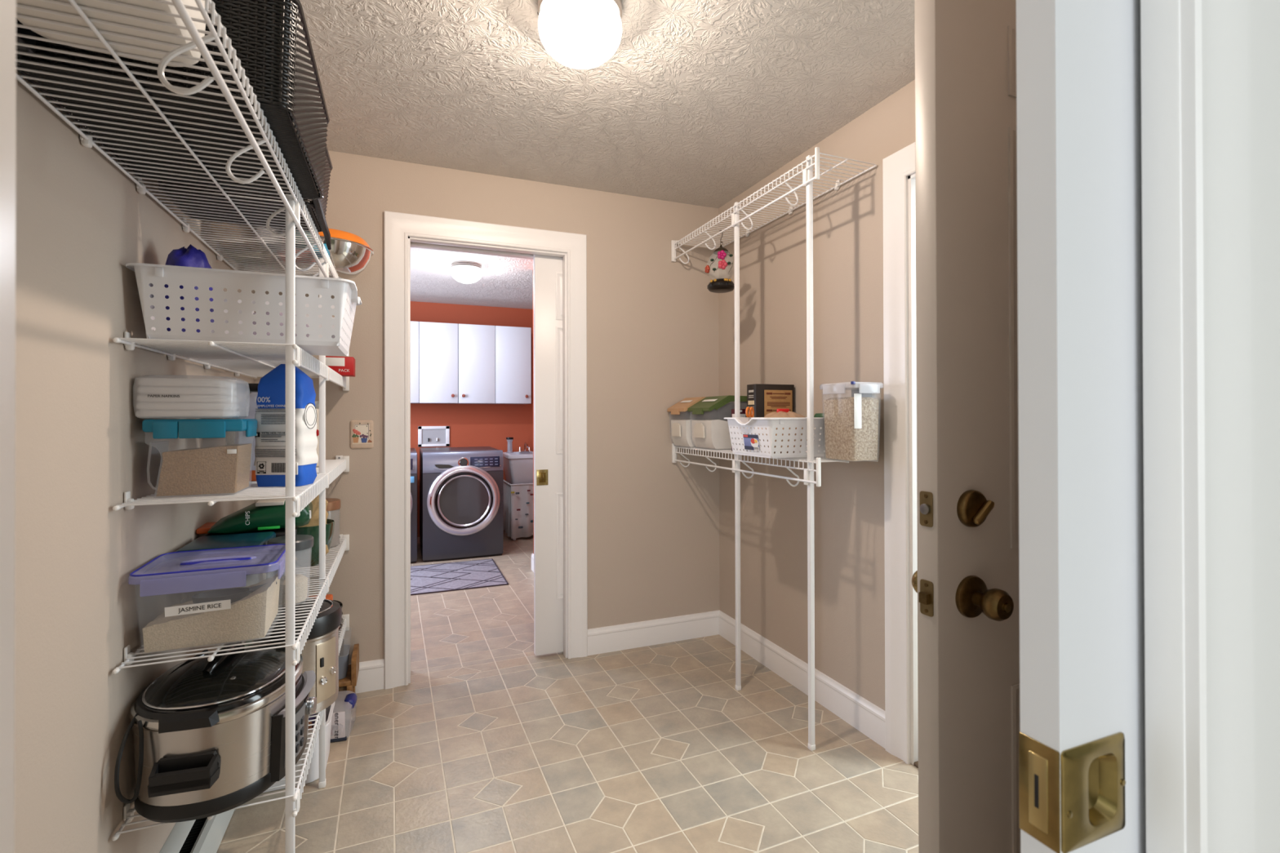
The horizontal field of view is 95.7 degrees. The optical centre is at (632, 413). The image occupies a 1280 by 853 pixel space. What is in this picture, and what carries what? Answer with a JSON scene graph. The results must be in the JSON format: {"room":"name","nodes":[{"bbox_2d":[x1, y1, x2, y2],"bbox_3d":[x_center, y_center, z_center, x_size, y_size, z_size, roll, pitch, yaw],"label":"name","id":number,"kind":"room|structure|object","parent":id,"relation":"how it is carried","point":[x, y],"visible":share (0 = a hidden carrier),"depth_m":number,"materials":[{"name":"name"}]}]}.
{"room":"food storage area","nodes":[
{"label":"food storage area","id":0,"kind":"room"},
{"bbox_2d":[14,55,253,852],"bbox_3d":[-1.178,0.036,1.264,0.120,2.352,2.380,0,0,-22],"label":"wall","id":1,"kind":"structure","parent":0,"point":[82,444],"depth_m":1.11,"materials":[{"name":"beige paint"}]},
{"bbox_2d":[16,0,338,278],"bbox_3d":[-0.976,-0.479,1.385,0.364,0.138,2.309,0,0,-22],"label":"wire shelf","id":2,"kind":"object","parent":1,"relation":"attached to","point":[86,140],"visible":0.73,"depth_m":1.04,"materials":[{"name":"white metal"}]},
{"bbox_2d":[16,17,35,53],"bbox_3d":[-0.856,-0.632,0.723,0.044,0.200,0.290,0,0,-22],"label":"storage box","id":3,"kind":"object","parent":2,"relation":"on","point":[19,30],"visible":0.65,"depth_m":0.84,"materials":[{"name":"black plastic"}]},
{"bbox_2d":[16,0,205,66],"bbox_3d":[-0.708,-0.642,0.744,0.236,0.220,0.330,0,0,-25],"label":"tub","id":4,"kind":"object","parent":2,"relation":"on","point":[37,3],"visible":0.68,"depth_m":0.80,"materials":[{"name":"white plastic"}]},
{"bbox_2d":[16,0,329,199],"bbox_3d":[-0.854,-0.631,1.153,0.402,0.202,0.508,0,0,-22],"label":"woven basket","id":5,"kind":"object","parent":2,"relation":"on","point":[286,69],"visible":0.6,"depth_m":1.02,"materials":[{"name":"black plastic"}]},
{"bbox_2d":[211,222,259,251],"bbox_3d":[-1.250,-0.583,1.825,0.125,0.114,0.146,0,0,-22],"label":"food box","id":6,"kind":"object","parent":2,"relation":"on","point":[211,222],"visible":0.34,"depth_m":1.78,"materials":[{"name":"white cardboard"}]},
{"bbox_2d":[157,146,333,231],"bbox_3d":[-1.008,-0.626,1.523,0.370,0.196,0.285,0,0,-22],"label":"woven basket","id":7,"kind":"object","parent":2,"relation":"on","point":[308,202],"visible":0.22,"depth_m":1.49,"materials":[{"name":"black"}]},
{"bbox_2d":[225,226,270,264],"bbox_3d":[-1.323,-0.582,1.995,0.125,0.114,0.177,0,0,-22],"label":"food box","id":8,"kind":"object","parent":2,"relation":"on","point":[255,226],"visible":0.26,"depth_m":1.98,"materials":[{"name":"white cardboard"}]},
{"bbox_2d":[244,249,285,274],"bbox_3d":[-1.416,-0.576,2.238,0.135,0.104,0.187,0,0,-22],"label":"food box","id":9,"kind":"object","parent":2,"relation":"on","point":[271,250],"visible":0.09,"depth_m":2.18,"materials":[{"name":"white cardboard"}]},
{"bbox_2d":[257,226,285,249],"bbox_3d":[-1.141,-0.578,1.831,0.073,0.104,0.135,0,0,-22],"label":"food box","id":10,"kind":"object","parent":2,"relation":"on","point":[260,227],"visible":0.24,"depth_m":1.79,"materials":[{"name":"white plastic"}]},
{"bbox_2d":[276,229,318,263],"bbox_3d":[-1.155,-0.573,1.992,0.125,0.094,0.125,0,0,-22],"label":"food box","id":11,"kind":"object","parent":2,"relation":"on","point":[284,229],"visible":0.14,"depth_m":1.96,"materials":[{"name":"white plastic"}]},
{"bbox_2d":[284,229,313,247],"bbox_3d":[-1.052,-0.574,1.829,0.083,0.094,0.104,0,0,-22],"label":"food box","id":12,"kind":"object","parent":2,"relation":"on","point":[285,229],"visible":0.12,"depth_m":1.80,"materials":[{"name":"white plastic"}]},
{"bbox_2d":[312,198,331,249],"bbox_3d":[-0.858,-0.527,1.600,0.021,0.046,0.403,0,0,-23],"label":"strap","id":13,"kind":"object","parent":2,"relation":"hanging from","point":[317,202],"visible":0.83,"depth_m":1.59,"materials":[{"name":"black fabric"}]},
{"bbox_2d":[295,235,373,279],"bbox_3d":[-1.177,-0.583,2.247,0.318,0.118,0.318,0,0,-22],"label":"mixing bowl","id":14,"kind":"object","parent":2,"relation":"on","point":[348,259],"visible":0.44,"depth_m":2.19,"materials":[{"name":"silver metal"}]},
{"bbox_2d":[318,228,369,247],"bbox_3d":[-1.178,-0.666,2.247,0.298,0.048,0.298,0,0,-22],"label":"mixing bowl","id":15,"kind":"object","parent":14,"relation":"on","point":[337,233],"visible":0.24,"depth_m":2.16,"materials":[{"name":"orange plastic"}]},
{"bbox_2d":[160,808,235,852],"bbox_3d":[-1.076,1.156,1.298,0.094,0.110,1.028,0,0,-22],"label":"baseboard heater","id":16,"kind":"object","parent":1,"relation":"attached to","point":[203,835],"visible":0.51,"depth_m":1.57,"materials":[{"name":"white metal"}]},
{"bbox_2d":[111,613,349,840],"bbox_3d":[-1.158,0.900,1.858,0.354,0.076,1.278,0,0,-22],"label":"wire shelf","id":17,"kind":"object","parent":1,"relation":"attached to","point":[128,814],"visible":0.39,"depth_m":1.39,"materials":[{"name":"white metal"}]},
{"bbox_2d":[114,641,316,822],"bbox_3d":[-0.986,0.726,1.423,0.356,0.308,0.459,0,0,-16],"label":"slow cooker","id":18,"kind":"object","parent":17,"relation":"on","point":[209,737],"visible":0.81,"depth_m":1.27,"materials":[{"name":"silver metal"}]},
{"bbox_2d":[251,598,342,715],"bbox_3d":[-1.015,0.723,1.753,0.243,0.317,0.243,0,0,-22],"label":"pressure cooker","id":19,"kind":"object","parent":17,"relation":"on","point":[320,653],"visible":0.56,"depth_m":1.71,"materials":[{"name":"silver metal"}]},
{"bbox_2d":[112,331,349,391],"bbox_3d":[-1.161,-0.139,1.863,0.354,0.076,1.278,0,0,-22],"label":"wire shelf","id":20,"kind":"object","parent":1,"relation":"attached to","point":[255,360],"visible":0.92,"depth_m":1.51,"materials":[{"name":"white metal"}]},
{"bbox_2d":[125,262,361,356],"bbox_3d":[-0.951,-0.245,1.482,0.454,0.160,0.339,0,0,-22],"label":"plastic basket","id":21,"kind":"object","parent":20,"relation":"on","point":[233,315],"visible":0.92,"depth_m":1.34,"materials":[{"name":"white plastic"}]},
{"bbox_2d":[164,244,213,332],"bbox_3d":[-1.087,-0.286,1.419,0.114,0.252,0.138,0,0,-4],"label":"cloth bag","id":22,"kind":"object","parent":21,"relation":"in","point":[190,256],"visible":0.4,"depth_m":1.39,"materials":[{"name":"blue fabric"}]},
{"bbox_2d":[252,311,309,337],"bbox_3d":[-0.924,-0.219,1.513,0.143,0.109,0.173,0,0,-22],"label":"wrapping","id":23,"kind":"object","parent":21,"relation":"in","point":[254,322],"visible":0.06,"depth_m":1.45,"materials":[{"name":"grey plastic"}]},
{"bbox_2d":[325,355,355,377],"bbox_3d":[-1.211,-0.192,2.381,0.122,0.075,0.101,0,0,-22],"label":"box","id":24,"kind":"object","parent":20,"relation":"on","point":[343,366],"visible":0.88,"depth_m":2.34,"materials":[{"name":"red cardboard"}]},
{"bbox_2d":[112,533,349,674],"bbox_3d":[-1.159,0.554,1.859,0.354,0.076,1.278,0,0,-22],"label":"wire shelf","id":25,"kind":"object","parent":1,"relation":"attached to","point":[129,657],"visible":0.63,"depth_m":1.43,"materials":[{"name":"white metal"}]},
{"bbox_2d":[128,543,285,653],"bbox_3d":[-1.007,0.442,1.405,0.287,0.182,0.248,0,0,-23],"label":"storage container","id":26,"kind":"object","parent":25,"relation":"on","point":[188,624],"visible":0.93,"depth_m":1.33,"materials":[{"name":"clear plastic"}]},
{"bbox_2d":[191,581,276,604],"bbox_3d":[-0.986,0.450,1.438,0.176,0.044,0.072,0,0,-30],"label":"scoop","id":27,"kind":"object","parent":26,"relation":"in","point":[233,594],"visible":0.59,"depth_m":1.43,"materials":[{"name":"plastic"}]},
{"bbox_2d":[191,587,252,604],"bbox_3d":[-1.008,0.456,1.425,0.124,0.030,0.072,0,0,-30],"label":"bowl","id":28,"kind":"object","parent":27,"relation":"on","point":[233,594],"depth_m":1.43,"materials":[{"name":"clear plastic"}]},
{"bbox_2d":[175,531,275,601],"bbox_3d":[-1.129,0.445,1.620,0.194,0.179,0.210,0,0,-22],"label":"storage container","id":29,"kind":"object","parent":25,"relation":"on","point":[221,541],"visible":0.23,"depth_m":1.60,"materials":[{"name":"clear plastic"}]},
{"bbox_2d":[204,527,297,578],"bbox_3d":[-1.197,0.449,1.831,0.226,0.173,0.234,0,0,-22],"label":"storage container","id":30,"kind":"object","parent":25,"relation":"on","point":[279,532],"visible":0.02,"depth_m":1.77,"materials":[{"name":"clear plastic"}]},
{"bbox_2d":[195,498,312,534],"bbox_3d":[-1.179,0.317,1.825,0.298,0.094,0.198,0,0,-26],"label":"chip bag","id":31,"kind":"object","parent":30,"relation":"on","point":[263,514],"visible":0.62,"depth_m":1.75,"materials":[{"name":"green plastic"}]},
{"bbox_2d":[266,534,313,604],"bbox_3d":[-0.966,0.443,1.637,0.114,0.182,0.114,0,0,-22],"label":"storage container","id":32,"kind":"object","parent":25,"relation":"on","point":[303,542],"visible":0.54,"depth_m":1.62,"materials":[{"name":"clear plastic"}]},
{"bbox_2d":[295,519,334,567],"bbox_3d":[-1.157,0.464,2.061,0.172,0.146,0.172,0,0,-22],"label":"storage container","id":33,"kind":"object","parent":25,"relation":"on","point":[309,557],"visible":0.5,"depth_m":2.01,"materials":[{"name":"green plastic"}]},
{"bbox_2d":[295,494,328,559],"bbox_3d":[-1.157,0.389,2.061,0.127,0.235,0.125,0,0,-34],"label":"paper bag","id":34,"kind":"object","parent":33,"relation":"in","point":[314,521],"visible":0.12,"depth_m":2.03,"materials":[{"name":"brown paper"}]},
{"bbox_2d":[325,497,340,548],"bbox_3d":[-1.255,0.445,2.340,0.136,0.186,0.136,0,0,-22],"label":"jar","id":35,"kind":"object","parent":25,"relation":"on","point":[333,507],"visible":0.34,"depth_m":2.32,"materials":[{"name":"clear glass"}]},
{"bbox_2d":[112,455,349,517],"bbox_3d":[-1.160,0.213,1.861,0.354,0.076,1.278,0,0,-22],"label":"wire shelf","id":36,"kind":"object","parent":1,"relation":"attached to","point":[334,468],"visible":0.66,"depth_m":1.39,"materials":[{"name":"white metal"}]},
{"bbox_2d":[142,418,257,496],"bbox_3d":[-1.039,0.103,1.407,0.199,0.177,0.160,0,0,-22],"label":"storage container","id":37,"kind":"object","parent":36,"relation":"on","point":[220,469],"visible":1,"depth_m":1.35,"materials":[{"name":"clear plastic"}]},
{"bbox_2d":[135,378,239,417],"bbox_3d":[-1.060,-0.039,1.403,0.199,0.102,0.166,0,0,-22],"label":"pack","id":38,"kind":"object","parent":37,"relation":"on","point":[158,397],"visible":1,"depth_m":1.34,"materials":[{"name":"white plastic"}]},
{"bbox_2d":[147,394,179,397],"bbox_3d":[-1.062,-0.039,1.313,0.059,0.006,0.001,0,0,-22],"label":"print","id":39,"kind":"object","parent":38,"relation":"attached to","point":[148,395],"depth_m":1.32,"materials":[{"name":"black"}]},
{"bbox_2d":[226,382,258,444],"bbox_3d":[-1.186,0.052,1.882,0.212,0.286,0.267,0,0,-22],"label":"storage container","id":40,"kind":"object","parent":36,"relation":"on","point":[241,388],"visible":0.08,"depth_m":1.75,"materials":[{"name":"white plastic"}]},
{"bbox_2d":[234,392,257,481],"bbox_3d":[-1.095,0.066,1.690,0.105,0.255,0.082,0,0,-22],"label":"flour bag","id":41,"kind":"object","parent":36,"relation":"on","point":[247,406],"visible":0.08,"depth_m":1.65,"materials":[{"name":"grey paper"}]},
{"bbox_2d":[253,364,318,486],"bbox_3d":[-0.935,0.030,1.564,0.131,0.326,0.098,0,0,-2],"label":"flour bag","id":42,"kind":"object","parent":36,"relation":"on","point":[269,463],"visible":0.94,"depth_m":1.52,"materials":[{"name":"blue paper"}]},
{"bbox_2d":[254,396,270,402],"bbox_3d":[-0.969,-0.036,1.517,0.039,0.014,0.001,0,0,-2],"label":"print","id":43,"kind":"object","parent":42,"relation":"on","point":[255,397],"depth_m":1.52},
{"bbox_2d":[257,404,285,407],"bbox_3d":[-0.941,-0.019,1.518,0.080,0.006,0.001,0,0,-2],"label":"print","id":44,"kind":"object","parent":42,"relation":"on","point":[261,406],"depth_m":1.52},
{"bbox_2d":[261,431,284,434],"bbox_3d":[-0.937,0.051,1.517,0.068,0.005,0.001,0,0,-2],"label":"print","id":45,"kind":"object","parent":42,"relation":"attached to","point":[265,433],"depth_m":1.52},
{"bbox_2d":[255,408,296,457],"bbox_3d":[-0.935,0.051,1.518,0.104,0.127,0.003,0,0,-2],"label":"print","id":46,"kind":"object","parent":42,"relation":"on","point":[270,437],"depth_m":1.52,"materials":[{"name":"grey paper"}]},
{"bbox_2d":[315,400,319,466],"bbox_3d":[-1.191,0.076,2.130,0.104,0.241,0.104,0,0,-22],"label":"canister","id":47,"kind":"object","parent":36,"relation":"on","point":[317,403],"visible":0.13,"depth_m":2.11,"materials":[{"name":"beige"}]},
{"bbox_2d":[410,301,533,537],"bbox_3d":[-1.837,0.058,5.963,3.600,2.352,0.100,0,0,-22],"label":"wall","id":48,"kind":"structure","parent":0,"point":[470,424],"depth_m":5.99,"materials":[{"name":"orange paint"}]},
{"bbox_2d":[417,426,449,446],"bbox_3d":[-1.999,0.232,5.829,0.300,0.205,0.028,0,0,-22],"label":"washer outlet box","id":49,"kind":"object","parent":48,"relation":"attached to","point":[428,436],"visible":1,"depth_m":5.84,"materials":[{"name":"white plastic"}]},
{"bbox_2d":[410,320,457,404],"bbox_3d":[-2.081,-0.486,5.637,0.717,0.780,0.328,0,0,-22],"label":"upper cabinet","id":50,"kind":"object","parent":48,"relation":"attached to","point":[433,345],"visible":0.58,"depth_m":5.56,"materials":[{"name":"white wood"}]},
{"bbox_2d":[457,324,531,404],"bbox_3d":[-1.414,-0.487,5.903,0.716,0.780,0.328,0,0,-22],"label":"upper cabinet","id":51,"kind":"object","parent":48,"relation":"attached to","point":[495,362],"visible":0.99,"depth_m":5.78,"materials":[{"name":"white wood"}]},
{"bbox_2d":[253,150,719,663],"bbox_3d":[-0.568,0.041,2.863,2.438,2.352,0.140,0,0,-22],"label":"wall","id":52,"kind":"structure","parent":0,"point":[653,521],"depth_m":2.97,"materials":[{"name":"beige paint"}]},
{"bbox_2d":[350,420,373,448],"bbox_3d":[-1.185,0.092,2.536,0.092,0.124,0.010,0,0,-22],"label":"switch plate","id":53,"kind":"object","parent":52,"relation":"attached to","point":[362,432],"visible":1,"depth_m":2.53,"materials":[{"name":"ceramic"}]},
{"bbox_2d":[348,658,384,693],"bbox_3d":[-1.328,1.153,2.471,0.494,0.128,0.014,0,0,-22],"label":"baseboard","id":54,"kind":"structure","parent":52,"relation":"attached to","point":[371,677],"depth_m":2.54,"materials":[{"name":"white paint"}]},
{"bbox_2d":[384,210,587,688],"bbox_3d":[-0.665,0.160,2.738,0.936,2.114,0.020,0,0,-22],"label":"trim","id":55,"kind":"structure","parent":52,"relation":"attached to","point":[398,226],"depth_m":2.61,"materials":[{"name":"white paint"}]},
{"bbox_2d":[533,253,563,655],"bbox_3d":[-0.144,0.198,3.031,0.745,2.014,0.047,0,0,-22],"label":"door","id":56,"kind":"structure","parent":52,"relation":"in","point":[547,269],"depth_m":2.90,"materials":[{"name":"white paint"}]},
{"bbox_2d":[587,610,719,655],"bbox_3d":[0.128,1.152,3.051,0.768,0.128,0.014,0,0,-22],"label":"baseboard","id":57,"kind":"structure","parent":52,"relation":"attached to","point":[606,639],"depth_m":3.03,"materials":[{"name":"white paint"}]},
{"bbox_2d":[533,310,533,553],"bbox_3d":[-0.174,0.049,4.834,1.345,2.352,3.230,0,0,-22],"label":"wall","id":58,"kind":"structure","parent":0,"point":[533,310],"depth_m":4.52,"materials":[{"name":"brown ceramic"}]},
{"bbox_2d":[216,530,918,852],"bbox_3d":[-0.416,1.251,1.587,4.800,0.080,9.270,0,0,-22],"label":"floor","id":59,"kind":"structure","parent":0,"point":[492,744],"depth_m":2.02,"materials":[{"name":"tile"}]},
{"bbox_2d":[284,193,300,852],"bbox_3d":[-0.792,0.352,1.349,0.028,1.719,0.027,0,0,-22],"label":"post","id":60,"kind":"object","parent":59,"relation":"on","point":[291,353],"visible":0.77,"depth_m":1.34,"materials":[{"name":"white metal"}]},
{"bbox_2d":[262,702,334,793],"bbox_3d":[-1.173,1.126,1.968,0.276,0.178,0.249,0,0,-22],"label":"storage bin","id":61,"kind":"object","parent":59,"relation":"on","point":[313,775],"visible":0.26,"depth_m":1.91,"materials":[{"name":"white plastic"}]},
{"bbox_2d":[318,257,328,788],"bbox_3d":[-1.008,0.354,1.891,0.028,1.719,0.027,0,0,-22],"label":"post","id":62,"kind":"object","parent":59,"relation":"on","point":[322,784],"visible":0.56,"depth_m":1.88,"materials":[{"name":"white metal"}]},
{"bbox_2d":[329,693,356,742],"bbox_3d":[-1.157,1.154,2.208,0.186,0.124,0.171,0,0,-16],"label":"battery pack","id":63,"kind":"object","parent":59,"relation":"on","point":[338,719],"visible":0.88,"depth_m":2.14,"materials":[{"name":"white"}]},
{"bbox_2d":[330,711,345,739],"bbox_3d":[-1.139,1.155,2.128,0.149,0.096,0.004,0,0,-16],"label":"print","id":64,"kind":"object","parent":63,"relation":"on","point":[338,719],"depth_m":2.14,"materials":[{"name":"grey paper"}]},
{"bbox_2d":[334,644,359,714],"bbox_3d":[-1.291,1.106,2.379,0.294,0.222,0.179,0,0,-22],"label":"step stool","id":65,"kind":"object","parent":59,"relation":"on","point":[347,685],"visible":0.23,"depth_m":2.35,"materials":[{"name":"brown wood"}]},
{"bbox_2d":[338,639,350,679],"bbox_3d":[-1.262,1.000,2.392,0.176,0.168,0.146,0,0,-22],"label":"storage bin","id":66,"kind":"object","parent":65,"relation":"on","point":[344,655],"visible":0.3,"depth_m":2.37,"materials":[{"name":"grey plastic"}]},
{"bbox_2d":[410,448,417,563],"bbox_3d":[-2.205,0.777,4.959,0.663,0.907,0.867,0,0,-22],"label":"machine","id":67,"kind":"object","parent":59,"relation":"on","point":[413,452],"visible":0.1,"depth_m":4.72,"materials":[{"name":"grey metal"}]},
{"bbox_2d":[410,558,508,595],"bbox_3d":[-1.761,1.222,4.200,1.579,0.008,0.784,0,0,-22],"label":"runner rug","id":68,"kind":"object","parent":59,"relation":"on","point":[476,574],"visible":0.49,"depth_m":4.32,"materials":[{"name":"grey fabric"}]},
{"bbox_2d":[419,446,503,562],"bbox_3d":[-1.556,0.777,5.217,0.660,0.907,0.867,0,0,-22],"label":"washing machine","id":69,"kind":"object","parent":59,"relation":"on","point":[461,489],"visible":1,"depth_m":4.84,"materials":[{"name":"grey metal"}]},
{"bbox_2d":[502,441,533,540],"bbox_3d":[-1.022,0.765,5.904,0.570,0.934,0.547,0,0,-22],"label":"utility sink","id":70,"kind":"object","parent":59,"relation":"on","point":[517,513],"visible":0.61,"depth_m":5.63,"materials":[{"name":"white plastic"}]},
{"bbox_2d":[506,437,513,453],"bbox_3d":[-1.254,0.324,5.919,0.080,0.160,0.080,0,0,-22],"label":"soap dispenser","id":71,"kind":"object","parent":70,"relation":"on","point":[509,448],"visible":1,"depth_m":5.90,"materials":[{"name":"white plastic"}]},
{"bbox_2d":[502,451,533,484],"bbox_3d":[-1.026,0.568,5.912,0.570,0.328,0.530,0,0,-22],"label":"basin","id":72,"kind":"object","parent":70,"relation":"in","point":[517,466],"depth_m":5.65,"materials":[{"name":"white plastic"}]},
{"bbox_2d":[518,441,531,453],"bbox_3d":[-1.109,0.356,6.042,0.140,0.114,0.162,0,0,-22],"label":"faucet","id":73,"kind":"object","parent":70,"relation":"on","point":[520,451],"depth_m":6.09,"materials":[{"name":"silver metal"}]},
{"bbox_2d":[731,201,741,690],"bbox_3d":[0.457,0.142,2.548,0.028,2.142,0.027,0,0,-22],"label":"post","id":74,"kind":"object","parent":59,"relation":"on","point":[735,217],"visible":0.83,"depth_m":2.54,"materials":[{"name":"white metal"}]},
{"bbox_2d":[802,155,815,751],"bbox_3d":[0.638,0.140,2.092,0.028,2.142,0.027,0,0,-22],"label":"post","id":75,"kind":"object","parent":59,"relation":"on","point":[807,174],"visible":0.87,"depth_m":2.08,"materials":[{"name":"white metal"}]},
{"bbox_2d":[223,0,915,309],"bbox_3d":[-0.776,-1.182,3.297,3.600,0.100,5.852,0,0,-22],"label":"ceiling","id":76,"kind":"structure","parent":0,"point":[693,102],"depth_m":2.04,"materials":[{"name":"white paint"}]},
{"bbox_2d":[451,261,481,272],"bbox_3d":[-1.256,-1.056,4.382,0.244,0.140,0.244,0,0,-22],"label":"ceiling light","id":77,"kind":"object","parent":76,"relation":"attached to","point":[460,266],"visible":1,"depth_m":4.33,"materials":[{"name":"white glass"}]},
{"bbox_2d":[537,0,622,42],"bbox_3d":[-0.144,-1.062,1.609,0.233,0.158,0.237,0,0,-22],"label":"ceiling light","id":78,"kind":"object","parent":76,"relation":"attached to","point":[574,20],"visible":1,"depth_m":1.62,"materials":[{"name":"white glass"}]},
{"bbox_2d":[718,79,915,711],"bbox_3d":[0.975,0.034,2.121,0.120,2.352,2.380,0,0,-22],"label":"wall","id":79,"kind":"structure","parent":0,"point":[848,220],"depth_m":2.42,"materials":[{"name":"beige paint"}]},
{"bbox_2d":[671,146,876,263],"bbox_3d":[0.557,-0.864,2.612,0.290,0.142,1.164,0,0,-22],"label":"wire shelf","id":80,"kind":"object","parent":79,"relation":"attached to","point":[673,243],"visible":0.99,"depth_m":2.46,"materials":[{"name":"white metal"}]},
{"bbox_2d":[704,230,733,293],"bbox_3d":[0.402,-0.699,2.640,0.130,0.282,0.143,0,0,26],"label":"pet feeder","id":81,"kind":"object","parent":80,"relation":"hanging from","point":[718,285],"visible":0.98,"depth_m":2.60,"materials":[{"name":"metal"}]},
{"bbox_2d":[717,249,726,259],"bbox_3d":[0.399,-0.706,2.582,0.042,0.040,0.022,0,0,6],"label":"flower","id":82,"kind":"object","parent":81,"relation":"on","point":[722,255],"depth_m":2.57,"materials":[{"name":"pink plastic"}]},
{"bbox_2d":[717,259,728,269],"bbox_3d":[0.403,-0.662,2.577,0.043,0.042,0.023,0,0,3],"label":"flower","id":83,"kind":"object","parent":81,"relation":"on","point":[722,264],"depth_m":2.57,"materials":[{"name":"pink plastic"}]},
{"bbox_2d":[671,443,878,486],"bbox_3d":[0.559,0.217,2.607,0.290,0.132,1.164,0,0,-22],"label":"wire shelf","id":84,"kind":"object","parent":79,"relation":"attached to","point":[819,460],"visible":0.66,"depth_m":2.36,"materials":[{"name":"white metal"}]},
{"bbox_2d":[666,396,706,446],"bbox_3d":[0.355,0.045,3.031,0.304,0.256,0.195,0,0,-22],"label":"bin","id":85,"kind":"object","parent":84,"relation":"on","point":[681,429],"visible":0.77,"depth_m":2.95,"materials":[{"name":"white plastic"}]},
{"bbox_2d":[687,395,746,448],"bbox_3d":[0.451,0.044,2.845,0.304,0.256,0.218,0,0,-22],"label":"bin","id":86,"kind":"object","parent":84,"relation":"on","point":[706,433],"visible":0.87,"depth_m":2.74,"materials":[{"name":"white plastic"}]},
{"bbox_2d":[731,408,746,451],"bbox_3d":[0.481,0.076,2.607,0.054,0.190,0.054,0,0,-22],"label":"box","id":87,"kind":"object","parent":84,"relation":"on","point":[742,411],"visible":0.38,"depth_m":2.59,"materials":[{"name":"red"}]},
{"bbox_2d":[724,417,825,458],"bbox_3d":[0.623,0.090,2.285,0.434,0.148,0.334,0,0,-22],"label":"plastic basket","id":88,"kind":"object","parent":84,"relation":"on","point":[742,425],"visible":0.74,"depth_m":2.14,"materials":[{"name":"white plastic"}]},
{"bbox_2d":[745,406,754,421],"bbox_3d":[0.474,0.061,2.336,0.008,0.175,0.066,0,0,38],"label":"scissors","id":89,"kind":"object","parent":88,"relation":"in","point":[751,408],"visible":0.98,"depth_m":2.33,"materials":[{"name":"orange plastic"}]},
{"bbox_2d":[742,434,759,450],"bbox_3d":[0.451,0.110,2.198,0.010,0.059,0.099,0,0,-22],"label":"card","id":90,"kind":"object","parent":88,"relation":"attached to","point":[751,442],"visible":1,"depth_m":2.19,"materials":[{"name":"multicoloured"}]},
{"bbox_2d":[751,438,759,447],"bbox_3d":[0.460,0.112,2.176,0.002,0.035,0.051,-9,3,-22],"label":"print","id":91,"kind":"object","parent":90,"relation":"attached to","point":[755,445],"depth_m":2.17},
{"bbox_2d":[746,383,794,417],"bbox_3d":[0.613,0.022,2.565,0.201,0.297,0.074,0,0,-22],"label":"cereal box","id":92,"kind":"object","parent":88,"relation":"in","point":[765,399],"visible":0.39,"depth_m":2.53,"materials":[{"name":"black cardboard"}]},
{"bbox_2d":[757,408,807,453],"bbox_3d":[0.599,0.072,2.285,0.244,0.181,0.178,0,0,-22],"label":"snack bag","id":93,"kind":"object","parent":88,"relation":"in","point":[780,413],"visible":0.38,"depth_m":2.25,"materials":[{"name":"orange plastic"}]},
{"bbox_2d":[819,381,883,460],"bbox_3d":[0.783,0.029,2.075,0.154,0.276,0.182,0,0,-22],"label":"storage container","id":94,"kind":"object","parent":84,"relation":"on","point":[851,423],"visible":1,"depth_m":2.02,"materials":[{"name":"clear plastic"}]},
{"bbox_2d":[851,389,871,397],"bbox_3d":[0.855,0.037,2.159,0.043,0.262,0.061,0,0,-22],"label":"scoop","id":95,"kind":"object","parent":94,"relation":"attached to","point":[866,395],"visible":0.02,"depth_m":2.14,"materials":[{"name":"white plastic"}]},
{"bbox_2d":[718,610,885,749],"bbox_3d":[0.696,1.149,2.641,0.014,0.128,1.196,0,0,-22],"label":"baseboard","id":96,"kind":"structure","parent":79,"relation":"attached to","point":[858,712],"depth_m":2.44,"materials":[{"name":"white paint"}]},
{"bbox_2d":[882,142,915,764],"bbox_3d":[1.090,0.143,1.645,0.020,2.129,0.956,0,0,-22],"label":"trim","id":97,"kind":"structure","parent":79,"relation":"attached to","point":[897,166],"depth_m":2.04,"materials":[{"name":"white paint"}]},
{"bbox_2d":[907,173,918,764],"bbox_3d":[1.154,0.190,1.671,0.121,2.035,0.768,0,0,-22],"label":"trim","id":98,"kind":"structure","parent":79,"relation":"attached to","point":[911,179],"depth_m":1.99,"materials":[{"name":"white paint"}]},
{"bbox_2d":[911,0,1020,852],"bbox_3d":[0.870,0.185,1.167,0.766,2.018,0.182,0,0,-22],"label":"door","id":99,"kind":"structure","parent":79,"relation":"in","point":[966,581],"depth_m":1.04,"materials":[{"name":"grey paint"}]},
{"bbox_3d":[0.053,0.029,0.408,4.800,2.352,0.120,0,0,-22],"label":"wall","id":100,"kind":"structure","parent":0,"visible":0},
{"bbox_2d":[0,0,1186,852],"bbox_3d":[0.078,0.187,0.417,0.870,2.035,0.121,0,0,-22],"label":"trim","id":101,"kind":"structure","parent":100,"relation":"attached to","point":[1160,20],"depth_m":0.52,"materials":[{"name":"white paint"}]},
{"bbox_2d":[1016,0,1146,852],"bbox_3d":[0.723,0.185,0.665,0.765,2.014,0.040,0,0,-22],"label":"door","id":102,"kind":"structure","parent":100,"relation":"in","point":[1082,735],"depth_m":0.53,"materials":[{"name":"white paint"}]},
{"bbox_2d":[1180,0,1279,852],"bbox_3d":[0.098,0.114,0.351,1.148,2.180,0.020,0,0,-22],"label":"trim","id":103,"kind":"structure","parent":100,"relation":"attached to","point":[1230,49],"depth_m":0.52,"materials":[{"name":"white paint"}]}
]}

